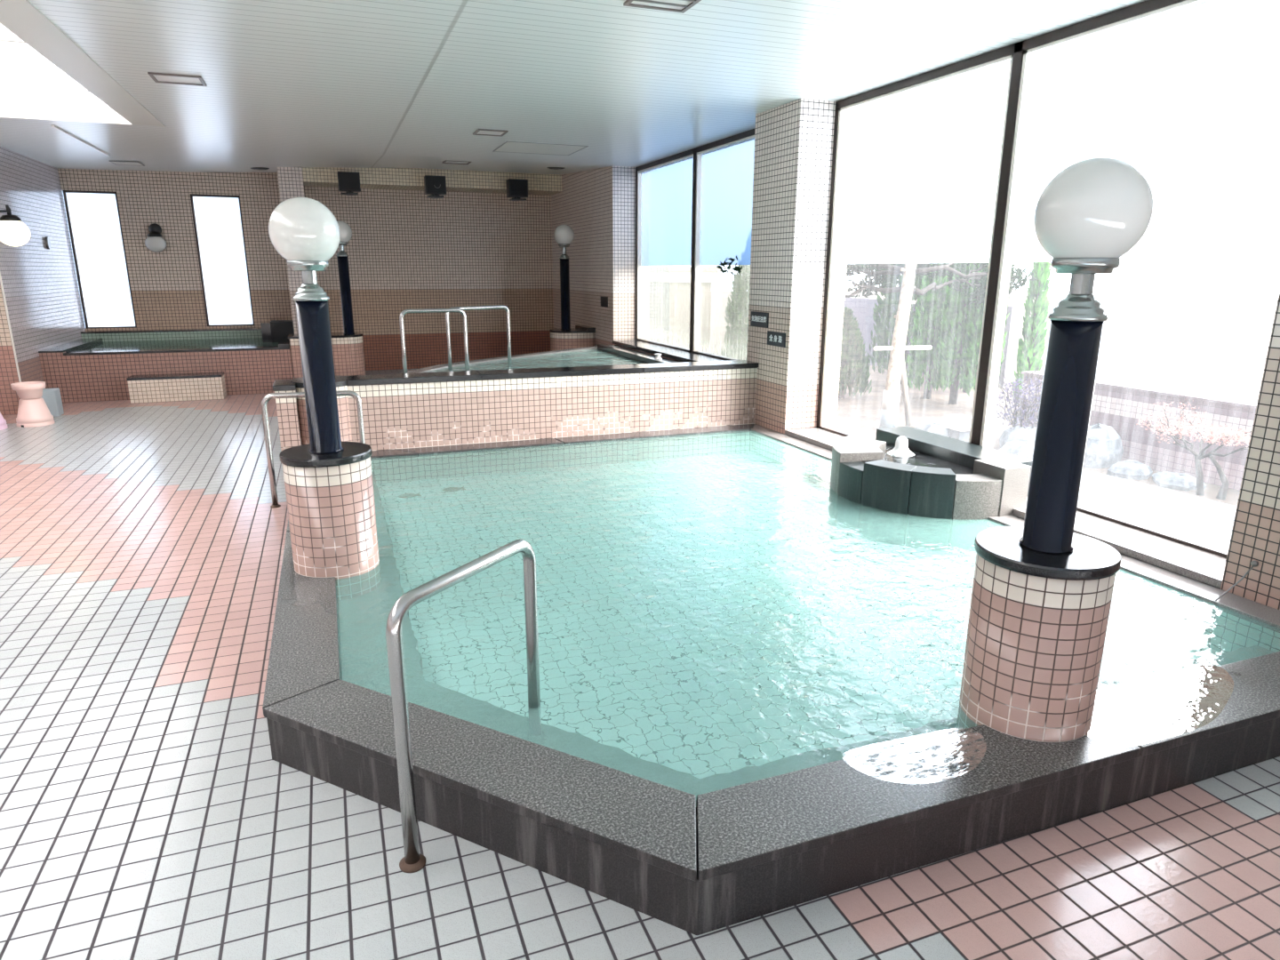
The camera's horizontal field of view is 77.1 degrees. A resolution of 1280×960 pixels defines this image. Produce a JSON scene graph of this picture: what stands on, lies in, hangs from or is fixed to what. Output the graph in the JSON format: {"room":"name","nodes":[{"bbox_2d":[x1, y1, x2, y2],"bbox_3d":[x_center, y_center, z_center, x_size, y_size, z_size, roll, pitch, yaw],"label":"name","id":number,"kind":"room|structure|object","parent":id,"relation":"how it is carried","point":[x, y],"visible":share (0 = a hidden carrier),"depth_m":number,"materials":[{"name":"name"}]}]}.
{"room":"spa","nodes":[
{"label":"spa","id":0,"kind":"room"},
{"bbox_2d":[0,146,85,415],"bbox_3d":[-5.490,-0.959,3.693,0.870,3.200,17.450,-5,16,-20],"label":"wall","id":1,"kind":"structure","parent":0,"point":[41,288],"depth_m":9.93,"materials":[{"name":"tile"}]},
{"bbox_2d":[0,272,21,382],"bbox_3d":[-7.077,-2.206,8.901,0.016,2.980,0.015,-5,16,-20],"label":"trim","id":2,"kind":"structure","parent":1,"relation":"attached to","point":[1,282],"depth_m":9.03,"materials":[{"name":"white paint"}]},
{"bbox_2d":[0,204,30,246],"bbox_3d":[-7.107,-2.681,8.441,1.140,0.425,0.300,-5,16,-20],"label":"wall lamp","id":3,"kind":"object","parent":1,"relation":"attached to","point":[13,232],"visible":1,"depth_m":8.52,"materials":[{"name":"white glass"}]},
{"bbox_2d":[44,236,50,249],"bbox_3d":[-7.729,-3.092,10.489,0.030,0.160,0.110,-5,16,-20],"label":"wall plate","id":4,"kind":"object","parent":1,"relation":"attached to","point":[46,238],"visible":1,"depth_m":10.46,"materials":[{"name":"metal"}]},
{"bbox_2d":[277,167,304,333],"bbox_3d":[-5.197,-3.248,12.285,0.330,3.300,0.750,-5,16,-20],"label":"wall","id":5,"kind":"structure","parent":0,"point":[290,179],"depth_m":11.68,"materials":[{"name":"tile"}]},
{"bbox_2d":[57,168,553,370],"bbox_3d":[-4.611,-3.375,12.981,7.630,3.200,0.150,-5,16,-20],"label":"wall","id":6,"kind":"structure","parent":0,"point":[405,249],"depth_m":13.08,"materials":[{"name":"tile"}]},
{"bbox_2d":[62,190,136,328],"bbox_3d":[-7.845,-3.189,11.702,0.650,1.925,0.060,-5,16,-20],"label":"window","id":7,"kind":"structure","parent":6,"relation":"in","point":[93,217],"depth_m":11.69,"materials":[{"name":"white glass"}]},
{"bbox_2d":[144,223,166,252],"bbox_3d":[-7.068,-3.527,11.704,0.282,0.406,0.269,8,16,27],"label":"wall lamp","id":8,"kind":"object","parent":6,"relation":"attached to","point":[154,242],"visible":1,"depth_m":11.65,"materials":[{"name":"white glass"}]},
{"bbox_2d":[190,193,254,326],"bbox_3d":[-6.355,-3.328,12.254,0.660,1.925,0.060,-5,16,-20],"label":"window","id":9,"kind":"structure","parent":6,"relation":"in","point":[217,219],"depth_m":12.24,"materials":[{"name":"white glass"}]},
{"bbox_2d":[0,0,1146,175],"bbox_3d":[-1.858,-2.687,4.621,8.300,0.140,17.350,-5,16,-20],"label":"ceiling","id":10,"kind":"structure","parent":0,"point":[348,84],"depth_m":5.59,"materials":[{"name":"white paint"}]},
{"bbox_2d":[0,23,131,124],"bbox_3d":[-3.986,-2.381,3.362,1.700,0.170,9.450,-5,16,-20],"label":"window","id":11,"kind":"structure","parent":10,"relation":"attached to","point":[32,87],"depth_m":7.17,"materials":[{"name":"white glass"}]},
{"bbox_2d":[51,124,109,156],"bbox_3d":[-6.131,-3.727,8.858,0.025,0.030,2.250,-5,16,-20],"label":"trim","id":12,"kind":"structure","parent":10,"relation":"attached to","point":[52,125],"depth_m":8.70,"materials":[{"name":"white plastic"}]},
{"bbox_2d":[19,0,165,127],"bbox_3d":[-3.024,-2.381,3.715,0.030,0.022,9.200,-5,16,-20],"label":"trim","id":13,"kind":"structure","parent":10,"relation":"attached to","point":[27,3],"depth_m":5.21,"materials":[{"name":"white paint"}]},
{"bbox_2d":[109,160,144,166],"bbox_3d":[-6.824,-4.213,10.697,0.340,0.008,0.400,-5,16,-20],"label":"access hatch","id":14,"kind":"object","parent":10,"relation":"attached to","point":[116,163],"visible":1,"depth_m":10.65,"materials":[{"name":"metal"}]},
{"bbox_2d":[147,72,206,86],"bbox_3d":[-3.405,-2.956,5.926,0.340,0.016,0.300,-5,16,-20],"label":"recessed light","id":15,"kind":"object","parent":10,"relation":"in","point":[157,77],"visible":1,"depth_m":5.91,"materials":[{"name":"white plastic"}]},
{"bbox_2d":[250,167,269,170],"bbox_3d":[-5.509,-4.509,11.638,0.260,0.030,0.260,-5,16,-20],"label":"ceiling vent","id":16,"kind":"object","parent":10,"relation":"in","point":[253,168],"visible":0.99,"depth_m":11.58,"materials":[{"name":"metal"}]},
{"bbox_2d":[301,167,561,195],"bbox_3d":[-3.221,-4.822,12.681,3.910,0.440,0.700,-5,16,-20],"label":"beam","id":17,"kind":"structure","parent":10,"relation":"attached to","point":[400,179],"depth_m":12.45,"materials":[{"name":"beige tile"}]},
{"bbox_2d":[337,171,360,195],"bbox_3d":[-4.271,-4.349,11.805,0.300,0.310,0.361,-5,16,-20],"label":"speaker","id":18,"kind":"object","parent":17,"relation":"attached to","point":[348,182],"visible":1,"depth_m":11.71},
{"bbox_2d":[338,172,359,190],"bbox_3d":[-4.234,-4.349,11.705,0.270,0.230,0.006,-5,16,-20],"label":"grille","id":19,"kind":"object","parent":18,"relation":"attached to","point":[347,180],"depth_m":11.70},
{"bbox_2d":[424,175,446,198],"bbox_3d":[-3.117,-4.457,12.232,0.300,0.310,0.361,-5,16,-20],"label":"speaker","id":20,"kind":"object","parent":17,"relation":"attached to","point":[435,186],"visible":1,"depth_m":12.13},
{"bbox_2d":[426,176,445,192],"bbox_3d":[-3.080,-4.457,12.133,0.270,0.230,0.006,-5,16,-20],"label":"grille","id":21,"kind":"object","parent":20,"relation":"attached to","point":[435,184],"depth_m":12.13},
{"bbox_2d":[505,178,527,200],"bbox_3d":[-1.936,-4.567,12.671,0.300,0.310,0.361,-5,16,-20],"label":"speaker","id":22,"kind":"object","parent":17,"relation":"attached to","point":[517,189],"visible":1,"depth_m":12.57},
{"bbox_2d":[509,179,527,196],"bbox_3d":[-1.899,-4.567,12.571,0.270,0.230,0.006,-5,16,-20],"label":"grille","id":23,"kind":"object","parent":22,"relation":"attached to","point":[517,188],"depth_m":12.57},
{"bbox_2d":[442,160,471,164],"bbox_3d":[-2.441,-4.235,10.709,0.340,0.016,0.300,-5,16,-20],"label":"recessed light","id":24,"kind":"object","parent":10,"relation":"in","point":[445,161],"visible":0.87,"depth_m":10.72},
{"bbox_2d":[472,128,508,136],"bbox_3d":[-1.524,-3.538,8.183,0.300,0.016,0.310,-5,16,-20],"label":"recessed light","id":25,"kind":"object","parent":10,"relation":"in","point":[479,132],"visible":1,"depth_m":8.20,"materials":[{"name":"white plastic"}]},
{"bbox_2d":[492,141,588,155],"bbox_3d":[-1.162,-3.828,9.285,0.930,0.008,0.820,-5,16,-20],"label":"access hatch","id":26,"kind":"object","parent":10,"relation":"attached to","point":[511,147],"visible":1,"depth_m":9.28,"materials":[{"name":"metal"}]},
{"bbox_2d":[546,167,564,169],"bbox_3d":[-1.186,-4.417,11.379,0.260,0.030,0.260,-5,16,-20],"label":"ceiling vent","id":27,"kind":"object","parent":10,"relation":"in","point":[553,168],"visible":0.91,"depth_m":11.33,"materials":[{"name":"metal"}]},
{"bbox_2d":[623,0,701,13],"bbox_3d":[0.143,-2.471,4.108,0.345,0.016,0.390,-5,16,-20],"label":"recessed light","id":28,"kind":"object","parent":10,"relation":"in","point":[682,6],"visible":1,"depth_m":4.22,"materials":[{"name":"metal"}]},
{"bbox_2d":[0,368,1279,959],"bbox_3d":[-2.499,0.043,6.233,8.383,0.001,16.048,-5,16,-20],"label":"floor","id":29,"kind":"structure","parent":0,"point":[148,812],"depth_m":2.40,"materials":[{"name":"white tile"}]},
{"bbox_2d":[0,412,7,430],"bbox_3d":[-6.795,-0.666,8.339,0.330,0.283,0.330,-5,16,-20],"label":"stool","id":30,"kind":"object","parent":29,"relation":"on","point":[3,422],"visible":1,"depth_m":8.38,"materials":[{"name":"pink plastic"}]},
{"bbox_2d":[16,397,55,427],"bbox_3d":[-6.494,-0.734,8.606,0.330,0.283,0.330,-5,16,-20],"label":"stool","id":31,"kind":"object","parent":29,"relation":"on","point":[31,412],"visible":0.88,"depth_m":8.50,"materials":[{"name":"plastic"}]},
{"bbox_2d":[10,381,45,399],"bbox_3d":[-6.493,-0.952,8.550,0.296,0.162,0.296,-5,16,-20],"label":"bowl","id":32,"kind":"object","parent":31,"relation":"on","point":[26,389],"visible":1,"depth_m":8.47,"materials":[{"name":"plastic"}]},
{"bbox_2d":[41,387,63,416],"bbox_3d":[-6.706,-0.879,9.127,0.190,0.300,0.200,-5,16,-20],"label":"storage bin","id":33,"kind":"object","parent":29,"relation":"on","point":[52,397],"visible":0.53,"depth_m":9.07,"materials":[{"name":"grey plastic"}]},
{"bbox_2d":[38,327,294,402],"bbox_3d":[-6.422,-1.695,11.387,2.848,0.740,2.228,-5,16,-20],"label":"pool","id":34,"kind":"object","parent":29,"relation":"on","point":[88,376],"visible":0.73,"depth_m":10.46,"materials":[{"name":"tile"}]},
{"bbox_2d":[72,337,279,351],"bbox_3d":[-6.297,-1.913,11.330,2.600,0.001,1.860,-5,16,-20],"label":"pool water","id":35,"kind":"object","parent":34,"relation":"in","point":[170,344],"visible":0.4,"depth_m":11.30,"materials":[{"name":"teal liquid"}]},
{"bbox_2d":[260,320,294,340],"bbox_3d":[-5.517,-2.269,12.254,0.440,0.300,0.440,-5,16,-20],"label":"spout","id":36,"kind":"object","parent":34,"relation":"in","point":[273,330],"visible":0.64,"depth_m":12.06,"materials":[{"name":"black stone"}]},
{"bbox_2d":[126,371,226,403],"bbox_3d":[-5.912,-1.191,10.301,1.050,0.315,0.353,-5,16,-20],"label":"step block","id":37,"kind":"object","parent":29,"relation":"on","point":[189,386],"visible":1,"depth_m":10.16,"materials":[{"name":"tile"}]},
{"bbox_2d":[261,390,365,508],"bbox_3d":[-2.284,-0.223,5.659,0.669,0.804,0.068,-4,15,-17],"label":"handrail","id":38,"kind":"object","parent":29,"relation":"on","point":[290,395],"visible":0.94,"depth_m":5.59,"materials":[{"name":"metal"}]},
{"bbox_2d":[288,332,366,378],"bbox_3d":[-4.359,-1.659,11.256,0.968,0.750,0.515,-5,16,-20],"label":"plinth","id":39,"kind":"object","parent":29,"relation":"on","point":[348,349],"visible":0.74,"depth_m":11.08,"materials":[{"name":"tile"}]},
{"bbox_2d":[336,220,354,334],"bbox_3d":[-4.073,-2.780,11.075,0.300,1.508,0.300,-5,16,-20],"label":"globe lamp","id":40,"kind":"object","parent":39,"relation":"on","point":[346,232],"visible":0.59,"depth_m":11.03,"materials":[{"name":"black metal"}]},
{"bbox_2d":[385,539,541,872],"bbox_3d":[-0.510,0.629,2.420,0.074,0.798,0.662,7,16,25],"label":"handrail","id":41,"kind":"object","parent":29,"relation":"on","point":[412,861],"visible":1,"depth_m":2.22,"materials":[{"name":"metal"}]},
{"bbox_2d":[272,344,758,450],"bbox_3d":[-1.535,-1.016,8.755,4.225,0.782,4.200,-5,16,-20],"label":"pool","id":42,"kind":"object","parent":29,"relation":"on","point":[417,408],"visible":0.77,"depth_m":6.92,"materials":[{"name":"tile"}]},
{"bbox_2d":[399,308,469,373],"bbox_3d":[-1.977,-1.243,7.774,0.642,0.814,0.038,-7,16,-27],"label":"handrail","id":43,"kind":"object","parent":42,"relation":"attached to","point":[414,310],"visible":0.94,"depth_m":7.66,"materials":[{"name":"metal"}]},
{"bbox_2d":[445,304,511,369],"bbox_3d":[-1.750,-1.496,8.788,0.038,0.794,0.852,13,19,40],"label":"handrail","id":44,"kind":"object","parent":42,"relation":"attached to","point":[447,321],"visible":0.75,"depth_m":8.66,"materials":[{"name":"metal"}]},
{"bbox_2d":[426,349,644,372],"bbox_3d":[-1.215,-1.262,8.906,3.400,0.001,3.640,-5,16,-20],"label":"pool water","id":45,"kind":"object","parent":42,"relation":"in","point":[591,357],"visible":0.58,"depth_m":9.30,"materials":[{"name":"teal liquid"}]},
{"bbox_2d":[596,344,679,363],"bbox_3d":[0.196,-1.416,9.335,0.360,0.155,3.400,-5,16,-20],"label":"channel","id":46,"kind":"object","parent":42,"relation":"attached to","point":[636,356],"visible":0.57,"depth_m":9.71,"materials":[{"name":"stone"}]},
{"bbox_2d":[549,325,595,351],"bbox_3d":[-1.071,-1.956,12.356,0.613,0.790,0.659,-5,16,-20],"label":"plinth","id":47,"kind":"object","parent":29,"relation":"on","point":[580,336],"visible":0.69,"depth_m":12.07,"materials":[{"name":"tile"}]},
{"bbox_2d":[553,224,574,329],"bbox_3d":[-1.128,-3.033,12.063,0.300,1.528,0.300,-5,16,-20],"label":"globe lamp","id":48,"kind":"object","parent":47,"relation":"on","point":[564,235],"visible":1,"depth_m":11.99,"materials":[{"name":"black metal"}]},
{"bbox_2d":[262,424,1279,935],"bbox_3d":[0.138,0.365,4.690,4.076,0.230,5.235,-5,16,-20],"label":"pool","id":49,"kind":"object","parent":29,"relation":"on","point":[704,690],"visible":0.71,"depth_m":3.25,"materials":[{"name":"liquid"}]},
{"bbox_2d":[279,441,381,616],"bbox_3d":[-1.514,0.247,3.978,0.418,0.807,0.418,-5,16,-20],"label":"pedestal","id":50,"kind":"object","parent":49,"relation":"on","point":[331,507],"visible":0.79,"depth_m":3.81,"materials":[{"name":"tile"}]},
{"bbox_2d":[268,197,343,454],"bbox_3d":[-1.511,-0.703,3.731,0.300,1.156,0.300,11,18,37],"label":"globe lamp","id":51,"kind":"object","parent":50,"relation":"on","point":[303,231],"visible":1,"depth_m":3.65,"materials":[{"name":"black metal"}]},
{"bbox_2d":[397,492,421,498],"bbox_3d":[-1.729,0.117,6.020,0.170,0.008,0.107,-5,16,-20],"label":"inlay","id":52,"kind":"object","parent":49,"relation":"on","point":[410,495],"visible":1,"depth_m":6.01,"materials":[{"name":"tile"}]},
{"bbox_2d":[442,486,465,491],"bbox_3d":[-1.437,0.071,6.201,0.170,0.008,0.107,-5,16,-20],"label":"inlay","id":53,"kind":"object","parent":49,"relation":"on","point":[450,489],"visible":0.97,"depth_m":6.19,"materials":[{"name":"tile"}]},
{"bbox_2d":[336,432,1279,807],"bbox_3d":[0.162,0.369,4.737,3.720,0.198,4.790,-5,16,-20],"label":"basin","id":54,"kind":"object","parent":49,"relation":"in","point":[676,651],"depth_m":3.87,"materials":[{"name":"liquid"}]},
{"bbox_2d":[841,728,986,783],"bbox_3d":[0.864,0.835,2.426,0.492,0.001,0.229,-5,16,-20],"label":"puddle","id":55,"kind":"object","parent":49,"relation":"on","point":[914,743],"visible":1,"depth_m":2.44,"materials":[{"name":"liquid"}]},
{"bbox_2d":[828,426,1031,551],"bbox_3d":[1.819,0.027,5.402,1.025,0.515,1.390,-5,16,-20],"label":"fountain","id":56,"kind":"object","parent":49,"relation":"on","point":[939,498],"visible":0.94,"depth_m":4.93,"materials":[{"name":"grey stone"}]},
{"bbox_2d":[867,442,973,474],"bbox_3d":[1.757,0.080,5.388,0.579,0.420,1.056,-5,16,-20],"label":"basin","id":57,"kind":"object","parent":56,"relation":"in","point":[923,458],"depth_m":5.35,"materials":[{"name":"stone"}]},
{"label":"water","id":58,"kind":"object","parent":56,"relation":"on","visible":0},
{"bbox_2d":[886,436,915,457],"bbox_3d":[1.791,-0.231,5.506,0.190,0.138,0.187,-5,16,-20],"label":"water jet","id":59,"kind":"object","parent":58,"relation":"on","point":[900,450],"visible":1,"depth_m":5.47,"materials":[{"name":"white liquid"}]},
{"bbox_2d":[956,526,1121,742],"bbox_3d":[1.289,0.600,2.657,0.418,0.807,0.418,-5,16,-20],"label":"pedestal","id":60,"kind":"object","parent":49,"relation":"on","point":[1037,623],"visible":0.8,"depth_m":2.48,"materials":[{"name":"tile"}]},
{"bbox_2d":[1018,156,1153,554],"bbox_3d":[1.292,-0.350,2.409,0.300,1.156,0.300,3,15,10],"label":"globe lamp","id":61,"kind":"object","parent":60,"relation":"on","point":[1093,212],"visible":1,"depth_m":2.33,"materials":[{"name":"black metal"}]},
{"bbox_2d":[1084,664,1233,747],"bbox_3d":[1.748,0.762,2.719,0.952,0.001,0.307,-5,16,-20],"label":"puddle","id":62,"kind":"object","parent":49,"relation":"on","point":[1152,708],"visible":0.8,"depth_m":2.71,"materials":[{"name":"liquid"}]},
{"bbox_2d":[551,98,1279,609],"bbox_3d":[1.817,-1.622,6.325,0.540,3.400,17.300,-5,16,-20],"label":"wall","id":63,"kind":"structure","parent":0,"point":[794,140],"depth_m":7.11,"materials":[{"name":"tile"}]},
{"bbox_2d":[600,296,607,307],"bbox_3d":[-0.514,-2.565,11.576,0.012,0.145,0.300,-5,16,-20],"label":"sign","id":64,"kind":"object","parent":63,"relation":"attached to","point":[604,300],"visible":1,"depth_m":11.55,"materials":[{"name":"black plastic"}]},
{"bbox_2d":[635,148,694,351],"bbox_3d":[0.321,-2.900,10.341,0.090,2.310,1.910,-5,16,-20],"label":"window","id":65,"kind":"structure","parent":63,"relation":"in","point":[664,187],"depth_m":10.35,"materials":[{"name":"clear glass"}]},
{"bbox_2d":[612,339,727,361],"bbox_3d":[0.507,-1.504,9.657,0.420,0.045,3.940,-5,16,-20],"label":"sill","id":66,"kind":"structure","parent":63,"relation":"attached to","point":[683,356],"depth_m":9.91,"materials":[{"name":"stone"}]},
{"bbox_2d":[690,128,755,360],"bbox_3d":[1.025,-2.434,8.561,0.090,2.310,2.030,-5,16,-20],"label":"window","id":67,"kind":"structure","parent":63,"relation":"in","point":[724,168],"depth_m":8.87,"materials":[{"name":"clear glass"}]},
{"bbox_2d":[750,311,768,327],"bbox_3d":[1.109,-1.492,7.467,0.014,0.134,0.317,-5,16,-20],"label":"sign","id":68,"kind":"object","parent":63,"relation":"attached to","point":[760,319],"visible":1,"depth_m":7.45,"materials":[{"name":"black plastic"}]},
{"bbox_2d":[767,330,785,347],"bbox_3d":[1.222,-1.266,7.218,0.014,0.126,0.314,-5,16,-20],"label":"sign","id":69,"kind":"object","parent":63,"relation":"attached to","point":[776,339],"visible":1,"depth_m":7.20,"materials":[{"name":"black plastic"}]},
{"bbox_2d":[816,42,1018,444],"bbox_3d":[2.004,-1.579,6.136,0.090,2.735,1.935,-5,16,-20],"label":"window","id":70,"kind":"structure","parent":63,"relation":"in","point":[918,162],"depth_m":5.85,"materials":[{"name":"clear glass"}]},
{"bbox_2d":[784,427,1226,588],"bbox_3d":[2.184,0.009,5.545,0.400,0.040,3.884,-5,16,-20],"label":"sill","id":71,"kind":"structure","parent":63,"relation":"attached to","point":[1197,564],"depth_m":4.20,"materials":[{"name":"stone"}]},
{"bbox_2d":[975,0,1279,558],"bbox_3d":[2.697,-1.120,4.382,0.090,2.735,1.949,-5,16,-20],"label":"window","id":72,"kind":"structure","parent":63,"relation":"in","point":[1186,93],"depth_m":4.18,"materials":[{"name":"clear glass"}]},
{"bbox_2d":[1209,560,1258,611],"bbox_3d":[2.647,0.473,3.584,0.188,0.235,0.027,-1,15,-6],"label":"chain","id":73,"kind":"object","parent":63,"relation":"hanging from","point":[1254,564],"visible":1,"depth_m":3.57,"materials":[{"name":"metal"}]},
{"label":"outside","id":74,"kind":"structure","parent":0,"visible":0},
{"bbox_2d":[710,289,1278,506],"bbox_3d":[22.879,-5.941,29.624,55.700,0.060,80.000,-5,16,-20],"label":"ground","id":75,"kind":"structure","parent":74,"point":[1212,345],"depth_m":16.40,"materials":[{"name":"white"}]},
{"bbox_2d":[648,266,718,335],"bbox_3d":[0.676,-4.116,18.862,1.250,1.700,2.850,-5,16,-20],"label":"fence","id":76,"kind":"object","parent":75,"relation":"on","point":[665,273],"visible":0.24,"depth_m":17.66,"materials":[{"name":"white wood"}]},
{"bbox_2d":[724,264,749,342],"bbox_3d":[1.855,-2.888,12.595,1.136,2.491,1.158,-5,16,-20],"label":"shrub","id":77,"kind":"object","parent":75,"relation":"on","point":[732,317],"visible":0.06,"depth_m":12.47,"materials":[{"name":"green plant"}]},
{"bbox_2d":[838,306,871,398],"bbox_3d":[2.650,-1.659,10.467,0.759,1.193,0.766,-5,16,-20],"label":"shrub","id":78,"kind":"object","parent":75,"relation":"on","point":[852,348],"visible":0.58,"depth_m":10.27,"materials":[{"name":"green plant"}]},
{"bbox_2d":[715,256,1037,428],"bbox_3d":[2.606,-2.198,8.553,3.285,3.208,2.422,-5,16,-20],"label":"pine tree","id":79,"kind":"object","parent":75,"relation":"on","point":[892,393],"visible":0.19,"depth_m":8.33,"materials":[{"name":"green plant"}]},
{"bbox_2d":[867,263,938,383],"bbox_3d":[3.903,-2.727,11.600,1.058,2.694,1.052,-5,16,-20],"label":"shrub","id":80,"kind":"object","parent":75,"relation":"on","point":[883,333],"visible":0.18,"depth_m":11.62,"materials":[{"name":"green plant"}]},
{"bbox_2d":[873,345,932,425],"bbox_3d":[2.712,-0.982,8.492,0.775,0.887,0.138,-7,16,-26],"label":"support pole","id":81,"kind":"object","parent":75,"relation":"on","point":[904,383],"visible":0.7,"depth_m":8.53,"materials":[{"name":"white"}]},
{"bbox_2d":[906,263,954,399],"bbox_3d":[3.792,-2.182,10.305,0.602,2.293,0.581,-5,16,-20],"label":"conifer","id":82,"kind":"object","parent":75,"relation":"on","point":[930,304],"visible":0.43,"depth_m":10.27,"materials":[{"name":"green plant"}]},
{"bbox_2d":[843,297,1017,387],"bbox_3d":[4.002,-2.724,14.648,0.100,1.150,7.100,-5,16,-20],"label":"fence","id":83,"kind":"object","parent":75,"relation":"on","point":[863,308],"visible":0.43,"depth_m":14.18,"materials":[{"name":"white wood"}]},
{"bbox_2d":[915,422,950,437],"bbox_3d":[2.933,-0.484,7.992,0.411,0.166,0.379,-5,16,-20],"label":"rock","id":84,"kind":"object","parent":75,"relation":"on","point":[934,428],"visible":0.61,"depth_m":7.87,"materials":[{"name":"white stone"}]},
{"bbox_2d":[931,262,978,404],"bbox_3d":[3.959,-2.309,9.818,0.573,2.785,0.542,-5,16,-20],"label":"conifer","id":85,"kind":"object","parent":75,"relation":"on","point":[956,307],"visible":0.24,"depth_m":9.87,"materials":[{"name":"green plant"}]},
{"bbox_2d":[944,414,971,442],"bbox_3d":[3.102,-0.486,7.795,0.180,0.270,0.220,-5,16,-20],"label":"stone post","id":86,"kind":"object","parent":75,"relation":"on","point":[959,425],"visible":0.78,"depth_m":7.74,"materials":[{"name":"white stone"}]},
{"bbox_2d":[948,262,1007,392],"bbox_3d":[4.531,-2.809,10.744,0.912,3.288,0.889,-5,16,-20],"label":"conifer","id":87,"kind":"object","parent":75,"relation":"on","point":[1004,332],"visible":0.02,"depth_m":10.83,"materials":[{"name":"green plant"}]},
{"bbox_2d":[960,262,1010,396],"bbox_3d":[4.101,-2.302,9.408,0.496,2.978,0.485,-5,16,-20],"label":"conifer","id":88,"kind":"object","parent":75,"relation":"on","point":[974,322],"visible":0.13,"depth_m":9.55,"materials":[{"name":"green plant"}]},
{"bbox_2d":[974,361,1045,428],"bbox_3d":[3.636,-0.711,7.422,0.717,0.909,0.870,-9,17,-30],"label":"bare shrub","id":89,"kind":"object","parent":75,"relation":"on","point":[1016,416],"visible":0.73,"depth_m":7.50,"materials":[{"name":"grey plant"}]},
{"bbox_2d":[999,440,1034,459],"bbox_3d":[3.465,-0.275,7.234,0.445,0.146,0.499,-5,16,-20],"label":"rock","id":90,"kind":"object","parent":75,"relation":"on","point":[1022,449],"visible":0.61,"depth_m":7.12,"materials":[{"name":"white stone"}]},
{"bbox_2d":[999,425,1036,447],"bbox_3d":[3.599,-0.403,7.566,0.392,0.227,0.388,7,16,24],"label":"rock","id":91,"kind":"object","parent":75,"relation":"on","point":[1020,434],"visible":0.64,"depth_m":7.45,"materials":[{"name":"white stone"}]},
{"bbox_2d":[1011,261,1052,405],"bbox_3d":[4.360,-1.845,8.854,0.304,2.374,0.317,3,15,12],"label":"conifer","id":92,"kind":"object","parent":75,"relation":"on","point":[1034,332],"visible":0.64,"depth_m":8.83,"materials":[{"name":"green plant"}]},
{"bbox_2d":[1082,423,1123,468],"bbox_3d":[3.953,-0.326,7.019,0.466,0.356,0.408,-5,16,-20],"label":"rock","id":93,"kind":"object","parent":75,"relation":"on","point":[1104,448],"visible":0.69,"depth_m":6.86,"materials":[{"name":"white stone"}]},
{"bbox_2d":[1106,459,1152,479],"bbox_3d":[4.030,-0.096,6.613,0.354,0.115,0.316,-5,16,-20],"label":"rock","id":94,"kind":"object","parent":75,"relation":"on","point":[1129,468],"visible":1,"depth_m":6.52,"materials":[{"name":"white stone"}]},
{"bbox_2d":[1017,370,1257,490],"bbox_3d":[4.894,-0.103,5.571,0.220,0.660,5.620,-5,16,-20],"label":"wall","id":95,"kind":"structure","parent":75,"relation":"on","point":[1116,404],"depth_m":6.66,"materials":[{"name":"tile"}]},
{"bbox_2d":[1077,470,1236,549],"bbox_3d":[3.459,0.255,5.441,1.685,0.001,4.896,-5,16,-20],"label":"paving","id":96,"kind":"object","parent":75,"relation":"on","point":[1209,521],"visible":0.32,"depth_m":5.70,"materials":[{"name":"white"}]},
{"bbox_2d":[1151,471,1206,491],"bbox_3d":[4.228,0.002,6.282,0.331,0.094,0.341,6,16,20],"label":"rock","id":97,"kind":"object","parent":75,"relation":"on","point":[1178,481],"visible":0.94,"depth_m":6.22,"materials":[{"name":"white stone"}]},
{"bbox_2d":[1136,390,1251,500],"bbox_3d":[4.200,-0.221,5.910,0.617,0.722,1.190,-2,15,-7],"label":"tree","id":98,"kind":"object","parent":75,"relation":"on","point":[1221,495],"visible":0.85,"depth_m":5.99,"materials":[{"name":"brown plant"}]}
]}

